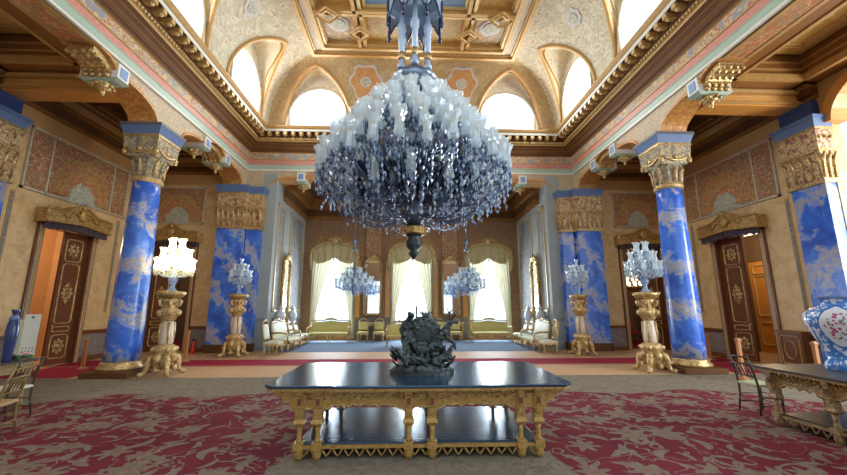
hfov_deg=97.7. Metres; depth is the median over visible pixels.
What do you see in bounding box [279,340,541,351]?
carpet
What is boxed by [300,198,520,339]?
wall
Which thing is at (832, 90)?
trim
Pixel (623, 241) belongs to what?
door
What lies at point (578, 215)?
pillar
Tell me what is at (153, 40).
trim
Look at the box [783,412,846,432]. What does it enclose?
shelf
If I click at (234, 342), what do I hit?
stand
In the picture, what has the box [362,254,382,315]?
mirror
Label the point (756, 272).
door
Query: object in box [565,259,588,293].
candelabrum
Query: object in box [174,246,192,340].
wall
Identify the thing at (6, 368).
side table
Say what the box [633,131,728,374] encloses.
column
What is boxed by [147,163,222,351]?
wall
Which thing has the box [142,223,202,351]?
door
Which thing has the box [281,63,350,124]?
arch
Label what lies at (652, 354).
stand
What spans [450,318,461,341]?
chair
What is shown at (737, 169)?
wall
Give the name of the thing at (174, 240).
glass shade
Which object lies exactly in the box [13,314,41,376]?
display panel
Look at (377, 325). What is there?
chair
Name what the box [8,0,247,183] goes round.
wall
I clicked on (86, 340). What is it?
stanchion
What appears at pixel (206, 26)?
window
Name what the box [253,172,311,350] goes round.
wall
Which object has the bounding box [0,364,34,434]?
chair
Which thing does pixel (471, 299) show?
curtain
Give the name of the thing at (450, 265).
mirror
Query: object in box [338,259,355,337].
curtain
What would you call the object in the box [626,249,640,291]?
chandelier
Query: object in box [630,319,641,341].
chair
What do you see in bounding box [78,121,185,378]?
column
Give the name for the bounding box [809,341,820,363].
stanchion
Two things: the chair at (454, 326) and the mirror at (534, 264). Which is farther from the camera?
the chair at (454, 326)
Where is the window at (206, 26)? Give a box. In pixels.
[199,0,218,47]
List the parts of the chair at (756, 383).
post, seat, post, leg, leg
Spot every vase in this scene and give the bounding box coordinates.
[1,310,20,362]
[276,304,284,319]
[288,305,296,324]
[525,305,532,323]
[536,304,544,321]
[801,296,846,371]
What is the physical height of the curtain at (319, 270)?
4.250 m
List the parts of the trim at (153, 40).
egg moulding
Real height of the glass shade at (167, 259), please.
0.278 m
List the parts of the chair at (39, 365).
post, seat, post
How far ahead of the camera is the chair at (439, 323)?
18.45 m
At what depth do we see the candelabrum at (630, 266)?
10.24 m
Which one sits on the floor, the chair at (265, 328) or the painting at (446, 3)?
the chair at (265, 328)
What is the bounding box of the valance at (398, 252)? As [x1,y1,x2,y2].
[387,238,436,270]
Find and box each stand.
[135,291,186,377]
[217,294,248,357]
[568,294,598,355]
[632,292,677,373]
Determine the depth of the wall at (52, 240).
13.46 m
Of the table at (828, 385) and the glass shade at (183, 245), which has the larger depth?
the glass shade at (183, 245)
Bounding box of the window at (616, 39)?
[601,0,625,57]
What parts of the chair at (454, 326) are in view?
frame, backrest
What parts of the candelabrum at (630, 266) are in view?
stem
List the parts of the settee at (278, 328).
backrest, armrest, seat, armrest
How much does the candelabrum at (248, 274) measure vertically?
1.291 m
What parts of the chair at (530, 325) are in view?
frame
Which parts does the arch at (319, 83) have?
frame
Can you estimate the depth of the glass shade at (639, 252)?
10.14 m
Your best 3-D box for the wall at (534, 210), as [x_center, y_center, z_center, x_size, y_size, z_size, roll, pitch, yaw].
[5.291,1.161,17.953,0.970,7.700,5.010,0,-11,-2]
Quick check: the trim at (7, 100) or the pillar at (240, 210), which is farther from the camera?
the pillar at (240, 210)
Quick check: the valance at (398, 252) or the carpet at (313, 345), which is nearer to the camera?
the carpet at (313, 345)
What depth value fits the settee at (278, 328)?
14.51 m
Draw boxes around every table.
[0,358,39,409]
[265,361,570,460]
[359,322,382,339]
[444,322,463,339]
[752,364,846,445]
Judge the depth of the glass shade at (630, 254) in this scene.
10.38 m
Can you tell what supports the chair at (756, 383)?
on the carpet at (646, 424)
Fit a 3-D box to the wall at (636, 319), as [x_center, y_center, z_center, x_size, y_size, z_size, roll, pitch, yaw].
[9.408,2.495,17.744,4.100,5.000,4.350,0,-11,-2]
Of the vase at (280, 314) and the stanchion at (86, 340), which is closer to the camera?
the stanchion at (86, 340)
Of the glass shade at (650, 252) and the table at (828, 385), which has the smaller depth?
the table at (828, 385)
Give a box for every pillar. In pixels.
[0,104,33,216]
[202,184,269,352]
[552,188,613,350]
[769,114,846,363]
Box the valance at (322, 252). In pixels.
[308,234,358,270]
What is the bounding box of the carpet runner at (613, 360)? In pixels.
[49,357,750,366]
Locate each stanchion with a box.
[76,338,90,369]
[182,330,190,361]
[705,334,714,359]
[734,338,749,379]
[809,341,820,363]
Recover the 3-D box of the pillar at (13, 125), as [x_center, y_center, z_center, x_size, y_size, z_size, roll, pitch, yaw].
[-10.542,0.018,8.578,0.619,6.510,1.150,0,-11,-2]
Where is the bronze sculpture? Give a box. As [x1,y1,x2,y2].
[389,306,457,376]
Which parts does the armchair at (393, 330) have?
seat, gilt frame, backrest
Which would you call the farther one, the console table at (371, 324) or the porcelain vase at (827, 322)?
the console table at (371, 324)
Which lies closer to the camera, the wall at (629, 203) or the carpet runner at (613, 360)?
the carpet runner at (613, 360)
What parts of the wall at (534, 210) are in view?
timber cornice, arabesque panel, arabesque panel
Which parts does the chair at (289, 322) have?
frame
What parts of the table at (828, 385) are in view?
leg, moulding, leg, leg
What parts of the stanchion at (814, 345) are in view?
post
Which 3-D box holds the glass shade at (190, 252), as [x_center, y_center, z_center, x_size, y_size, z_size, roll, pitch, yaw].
[-6.327,0.464,10.034,0.149,0.278,0.172,0,-11,-2]
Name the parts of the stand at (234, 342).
plate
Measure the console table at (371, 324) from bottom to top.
0.875 m
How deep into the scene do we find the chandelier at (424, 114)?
5.54 m
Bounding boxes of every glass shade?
[155,257,162,267]
[160,247,166,257]
[165,256,172,266]
[169,246,176,256]
[171,237,177,247]
[178,257,185,267]
[181,238,187,247]
[181,248,188,257]
[187,249,193,258]
[188,259,194,268]
[622,261,628,270]
[627,251,633,260]
[628,260,634,269]
[631,242,637,251]
[637,250,642,259]
[640,241,646,250]
[640,259,646,269]
[647,250,653,259]
[651,259,657,269]
[657,260,662,269]
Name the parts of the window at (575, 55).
frame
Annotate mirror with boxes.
[280,253,291,324]
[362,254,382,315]
[441,254,460,314]
[530,254,540,323]
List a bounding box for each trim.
[0,89,23,113]
[46,0,791,174]
[778,67,846,128]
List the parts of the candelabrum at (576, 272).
stem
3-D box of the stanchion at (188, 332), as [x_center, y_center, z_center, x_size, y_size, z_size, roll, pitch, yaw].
[-7.418,3.398,11.597,0.240,0.950,0.240,0,-11,-2]
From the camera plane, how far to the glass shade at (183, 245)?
9.91 m
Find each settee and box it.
[270,318,301,351]
[520,317,550,350]
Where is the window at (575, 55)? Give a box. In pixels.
[538,44,596,122]
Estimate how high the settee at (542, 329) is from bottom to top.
1.252 m
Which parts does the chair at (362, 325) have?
seat, backrest, frame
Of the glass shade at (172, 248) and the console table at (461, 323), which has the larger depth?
the console table at (461, 323)
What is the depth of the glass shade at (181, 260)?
9.56 m
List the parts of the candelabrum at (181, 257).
stem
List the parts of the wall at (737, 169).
painted panel, timber cornice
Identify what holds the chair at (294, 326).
on the carpet at (313, 345)
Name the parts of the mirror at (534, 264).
glass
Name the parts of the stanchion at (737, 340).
post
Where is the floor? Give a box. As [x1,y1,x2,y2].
[4,340,778,378]
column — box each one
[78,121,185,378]
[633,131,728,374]
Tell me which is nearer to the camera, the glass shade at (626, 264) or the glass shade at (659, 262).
the glass shade at (659, 262)
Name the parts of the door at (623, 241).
gilt panel moulding, gilt panel moulding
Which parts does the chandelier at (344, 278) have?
stem, suspension rod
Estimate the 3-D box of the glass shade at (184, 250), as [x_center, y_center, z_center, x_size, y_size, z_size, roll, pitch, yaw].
[-6.316,0.414,9.768,0.149,0.278,0.172,0,-11,-2]
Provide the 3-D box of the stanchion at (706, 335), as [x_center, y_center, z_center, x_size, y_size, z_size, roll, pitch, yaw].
[9.277,3.543,12.021,0.240,0.820,0.240,0,-11,-2]
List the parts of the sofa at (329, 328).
seat, gilt frame, backrest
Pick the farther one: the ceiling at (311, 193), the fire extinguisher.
the ceiling at (311, 193)
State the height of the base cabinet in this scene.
1.041 m
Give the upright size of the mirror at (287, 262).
3.210 m
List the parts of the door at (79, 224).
gilt panel moulding, gilt panel moulding, gilt panel moulding, gilt panel moulding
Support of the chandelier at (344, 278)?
hanging from the ceiling at (311, 193)
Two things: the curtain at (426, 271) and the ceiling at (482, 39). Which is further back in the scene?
the curtain at (426, 271)
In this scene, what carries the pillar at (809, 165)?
on the floor
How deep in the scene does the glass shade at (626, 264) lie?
10.46 m
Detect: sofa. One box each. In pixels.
[306,317,350,342]
[469,317,512,341]
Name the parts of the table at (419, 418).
leg, leg, leg, moulding, leg, leg, leg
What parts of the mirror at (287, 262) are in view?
glass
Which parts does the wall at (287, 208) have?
arabesque panel, arabesque panel, timber cornice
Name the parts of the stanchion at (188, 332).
post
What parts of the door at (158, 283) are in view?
gilt panel moulding, gilt panel moulding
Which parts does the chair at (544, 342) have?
seat, seat rail, frame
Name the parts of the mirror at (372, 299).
glass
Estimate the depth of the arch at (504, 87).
16.26 m
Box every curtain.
[309,258,330,338]
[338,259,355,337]
[389,258,408,334]
[415,258,433,318]
[467,258,484,337]
[491,259,511,337]
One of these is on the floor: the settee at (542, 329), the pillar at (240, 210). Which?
the pillar at (240, 210)
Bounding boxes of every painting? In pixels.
[322,16,356,40]
[365,0,465,6]
[367,17,461,37]
[471,20,506,44]
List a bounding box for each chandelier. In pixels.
[314,0,512,259]
[334,219,372,295]
[448,220,485,295]
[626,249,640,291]
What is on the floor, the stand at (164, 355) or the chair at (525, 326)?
the stand at (164, 355)
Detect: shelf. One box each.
[302,406,535,444]
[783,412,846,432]
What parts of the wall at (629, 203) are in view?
timber cornice, painted panel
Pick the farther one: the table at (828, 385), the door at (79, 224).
the door at (79, 224)
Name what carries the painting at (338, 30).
attached to the ceiling at (482, 39)
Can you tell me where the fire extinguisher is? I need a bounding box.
[190,339,195,353]
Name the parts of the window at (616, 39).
frame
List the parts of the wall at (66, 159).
timber cornice, painted panel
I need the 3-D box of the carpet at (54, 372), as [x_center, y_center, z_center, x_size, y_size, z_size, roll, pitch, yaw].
[-9.534,3.534,9.697,1.850,0.008,1.680,0,-11,-2]
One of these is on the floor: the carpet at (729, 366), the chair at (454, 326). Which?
the carpet at (729, 366)
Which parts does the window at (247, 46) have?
frame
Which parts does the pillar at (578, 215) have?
gilt trim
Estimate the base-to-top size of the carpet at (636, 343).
0.008 m
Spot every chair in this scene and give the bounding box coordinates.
[0,356,44,421]
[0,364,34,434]
[262,319,283,355]
[287,321,304,346]
[293,321,308,344]
[356,318,368,341]
[373,318,383,341]
[437,318,444,341]
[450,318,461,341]
[512,320,527,343]
[517,321,533,345]
[538,319,558,353]
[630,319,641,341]
[728,353,785,415]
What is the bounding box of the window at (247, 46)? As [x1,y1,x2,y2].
[226,36,287,117]
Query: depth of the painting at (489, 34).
13.83 m
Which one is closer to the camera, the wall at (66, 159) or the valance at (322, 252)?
the wall at (66, 159)
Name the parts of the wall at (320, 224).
arabesque panel, timber cornice, arabesque panel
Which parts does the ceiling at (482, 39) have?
moulding, moulding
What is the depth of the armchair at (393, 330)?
16.34 m
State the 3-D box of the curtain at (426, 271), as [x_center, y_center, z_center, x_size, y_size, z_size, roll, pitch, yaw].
[0.019,3.091,19.438,1.046,4.250,0.070,0,-11,-2]
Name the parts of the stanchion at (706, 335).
post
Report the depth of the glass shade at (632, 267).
10.19 m
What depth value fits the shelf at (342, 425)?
4.71 m
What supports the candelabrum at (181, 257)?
on the stand at (164, 355)
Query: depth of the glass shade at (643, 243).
10.28 m
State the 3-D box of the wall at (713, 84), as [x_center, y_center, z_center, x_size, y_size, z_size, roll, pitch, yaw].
[7.300,-4.547,6.682,0.920,1.710,20.900,0,-11,-2]
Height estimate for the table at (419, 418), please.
0.817 m
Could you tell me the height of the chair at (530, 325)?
1.050 m
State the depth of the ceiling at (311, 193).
18.98 m
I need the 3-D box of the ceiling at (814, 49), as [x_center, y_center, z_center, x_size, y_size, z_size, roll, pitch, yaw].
[9.233,-4.820,6.554,3.200,1.320,20.400,0,-11,-2]
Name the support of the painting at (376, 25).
attached to the ceiling at (482, 39)
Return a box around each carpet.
[0,367,94,378]
[0,374,846,474]
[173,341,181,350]
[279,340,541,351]
[632,340,643,348]
[713,363,759,373]
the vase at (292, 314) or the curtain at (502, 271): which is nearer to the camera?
the vase at (292, 314)
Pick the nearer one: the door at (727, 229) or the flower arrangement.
the flower arrangement
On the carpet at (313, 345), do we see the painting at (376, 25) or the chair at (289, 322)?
the chair at (289, 322)
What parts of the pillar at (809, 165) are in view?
gilt trim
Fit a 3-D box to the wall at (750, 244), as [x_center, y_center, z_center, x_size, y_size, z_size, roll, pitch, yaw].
[11.923,1.432,12.314,2.700,5.100,5.400,0,-11,-2]
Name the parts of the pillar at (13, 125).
gilt trim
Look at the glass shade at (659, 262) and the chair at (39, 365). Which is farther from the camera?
the glass shade at (659, 262)
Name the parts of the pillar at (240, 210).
gilt trim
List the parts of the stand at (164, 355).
plate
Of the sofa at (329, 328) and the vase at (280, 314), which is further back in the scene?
the sofa at (329, 328)
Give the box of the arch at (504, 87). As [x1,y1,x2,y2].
[477,68,541,129]
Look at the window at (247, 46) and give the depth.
14.42 m
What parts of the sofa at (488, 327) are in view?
backrest, gilt frame, seat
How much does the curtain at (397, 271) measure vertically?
4.250 m
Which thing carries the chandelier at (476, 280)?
hanging from the ceiling at (311, 193)
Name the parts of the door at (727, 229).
gilt panel moulding, gilt panel moulding, gilt panel moulding, gilt panel moulding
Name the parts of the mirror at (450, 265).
glass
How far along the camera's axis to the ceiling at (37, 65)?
9.18 m
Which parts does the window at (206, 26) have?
frame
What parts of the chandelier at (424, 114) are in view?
lamp shade, lamp shade, lamp shade, lamp shade, lamp shade, lamp shade, lamp shade, lamp shade, arm, lamp shade, arm, lamp shade, lamp shade, lamp shade, arm, lamp shade, arm, arm, lamp shade, arm, arm, lamp shade, lamp shade, arm, arm, lamp shade, lamp shade, lamp shade, lamp shade, lamp shade, arm, arm, arm, arm, lamp shade, lamp shade, arm, lamp shade, lamp shade, arm, lamp shade, lamp shade, lamp shade, lamp shade, arm, lamp shade, arm, arm, lamp shade, lamp shade, lamp shade, arm, lamp shade, arm, stem, arm, lamp shade, arm, arm, lamp shade, lamp shade, lamp shade, lamp shade, arm, lamp shade, arm, arm, arm, lamp shade, arm, lamp shade, lamp shade, lamp shade, arm, lamp shade, arm, lamp shade, arm, lamp shade, lamp shade, arm, lamp shade, arm, lamp shade, arm, arm, lamp shade, lamp shade, arm, lamp shade, lamp shade, lamp shade, lamp shade, arm, lamp shade, lamp shade, lamp shade, lamp shade, lamp shade, lamp shade, lamp shade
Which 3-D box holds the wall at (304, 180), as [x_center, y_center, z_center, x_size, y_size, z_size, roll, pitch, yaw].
[-0.461,-2.736,16.393,16.100,1.710,1.020,0,-11,-2]
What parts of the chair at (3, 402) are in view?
post, seat, post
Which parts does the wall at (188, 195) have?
painted panel, timber cornice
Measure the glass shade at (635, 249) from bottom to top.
0.278 m
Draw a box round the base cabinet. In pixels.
[774,330,813,363]
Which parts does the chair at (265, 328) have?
frame, backrest, seat, seat rail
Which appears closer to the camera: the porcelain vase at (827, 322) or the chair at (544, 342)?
the porcelain vase at (827, 322)
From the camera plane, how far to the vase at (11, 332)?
5.97 m
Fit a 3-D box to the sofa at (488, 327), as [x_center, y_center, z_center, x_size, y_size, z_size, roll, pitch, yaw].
[3.303,4.514,18.165,2.050,1.162,0.782,0,-11,-2]
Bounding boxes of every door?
[18,205,112,365]
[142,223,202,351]
[614,227,670,349]
[697,212,781,363]
[747,261,777,353]
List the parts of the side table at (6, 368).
leg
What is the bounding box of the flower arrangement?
[12,352,32,359]
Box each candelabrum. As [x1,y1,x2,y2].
[153,237,196,290]
[228,258,252,293]
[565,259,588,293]
[622,241,663,291]
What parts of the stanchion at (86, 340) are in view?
post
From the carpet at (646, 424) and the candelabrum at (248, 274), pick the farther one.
the candelabrum at (248, 274)
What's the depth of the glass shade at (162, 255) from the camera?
9.61 m
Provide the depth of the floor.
12.30 m
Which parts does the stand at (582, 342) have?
plate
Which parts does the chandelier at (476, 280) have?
suspension rod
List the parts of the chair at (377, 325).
seat, backrest, frame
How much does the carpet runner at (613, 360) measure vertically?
0.010 m
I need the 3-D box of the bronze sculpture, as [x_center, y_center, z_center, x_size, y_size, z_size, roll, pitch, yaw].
[0.010,1.385,5.057,0.951,0.880,0.611,0,-11,-2]
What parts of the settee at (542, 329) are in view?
seat, gilt frame, backrest, armrest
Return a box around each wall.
[0,68,131,361]
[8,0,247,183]
[29,228,63,354]
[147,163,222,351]
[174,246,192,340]
[247,171,573,194]
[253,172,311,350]
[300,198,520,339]
[510,176,565,349]
[573,0,828,188]
[597,169,668,349]
[623,249,642,339]
[682,84,846,362]
[741,234,761,351]
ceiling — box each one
[0,0,202,162]
[205,0,619,129]
[305,179,517,201]
[616,0,846,169]
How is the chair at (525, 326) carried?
on the carpet at (313, 345)
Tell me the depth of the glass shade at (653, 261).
9.94 m
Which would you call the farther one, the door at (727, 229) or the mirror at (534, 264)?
the mirror at (534, 264)
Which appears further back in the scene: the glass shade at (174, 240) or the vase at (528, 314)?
the vase at (528, 314)
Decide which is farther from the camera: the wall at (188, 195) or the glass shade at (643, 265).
the wall at (188, 195)
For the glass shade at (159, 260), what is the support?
hanging from the candelabrum at (181, 257)
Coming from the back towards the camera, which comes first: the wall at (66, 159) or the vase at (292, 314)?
the vase at (292, 314)
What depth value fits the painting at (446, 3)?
12.51 m
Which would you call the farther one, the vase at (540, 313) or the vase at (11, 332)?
the vase at (540, 313)
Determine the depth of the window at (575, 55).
14.84 m
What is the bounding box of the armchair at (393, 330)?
[385,320,403,346]
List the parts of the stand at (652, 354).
plate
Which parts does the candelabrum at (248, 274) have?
stem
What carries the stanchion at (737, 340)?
on the carpet at (646, 424)
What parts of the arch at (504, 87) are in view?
frame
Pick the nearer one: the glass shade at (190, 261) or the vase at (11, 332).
the vase at (11, 332)
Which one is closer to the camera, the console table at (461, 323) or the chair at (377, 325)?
the chair at (377, 325)
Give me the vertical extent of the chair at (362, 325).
1.130 m
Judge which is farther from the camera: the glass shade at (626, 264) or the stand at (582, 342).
the stand at (582, 342)
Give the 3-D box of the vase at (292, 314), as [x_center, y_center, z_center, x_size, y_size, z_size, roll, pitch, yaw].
[-6.045,3.546,17.059,0.386,0.920,0.386,0,-11,-2]

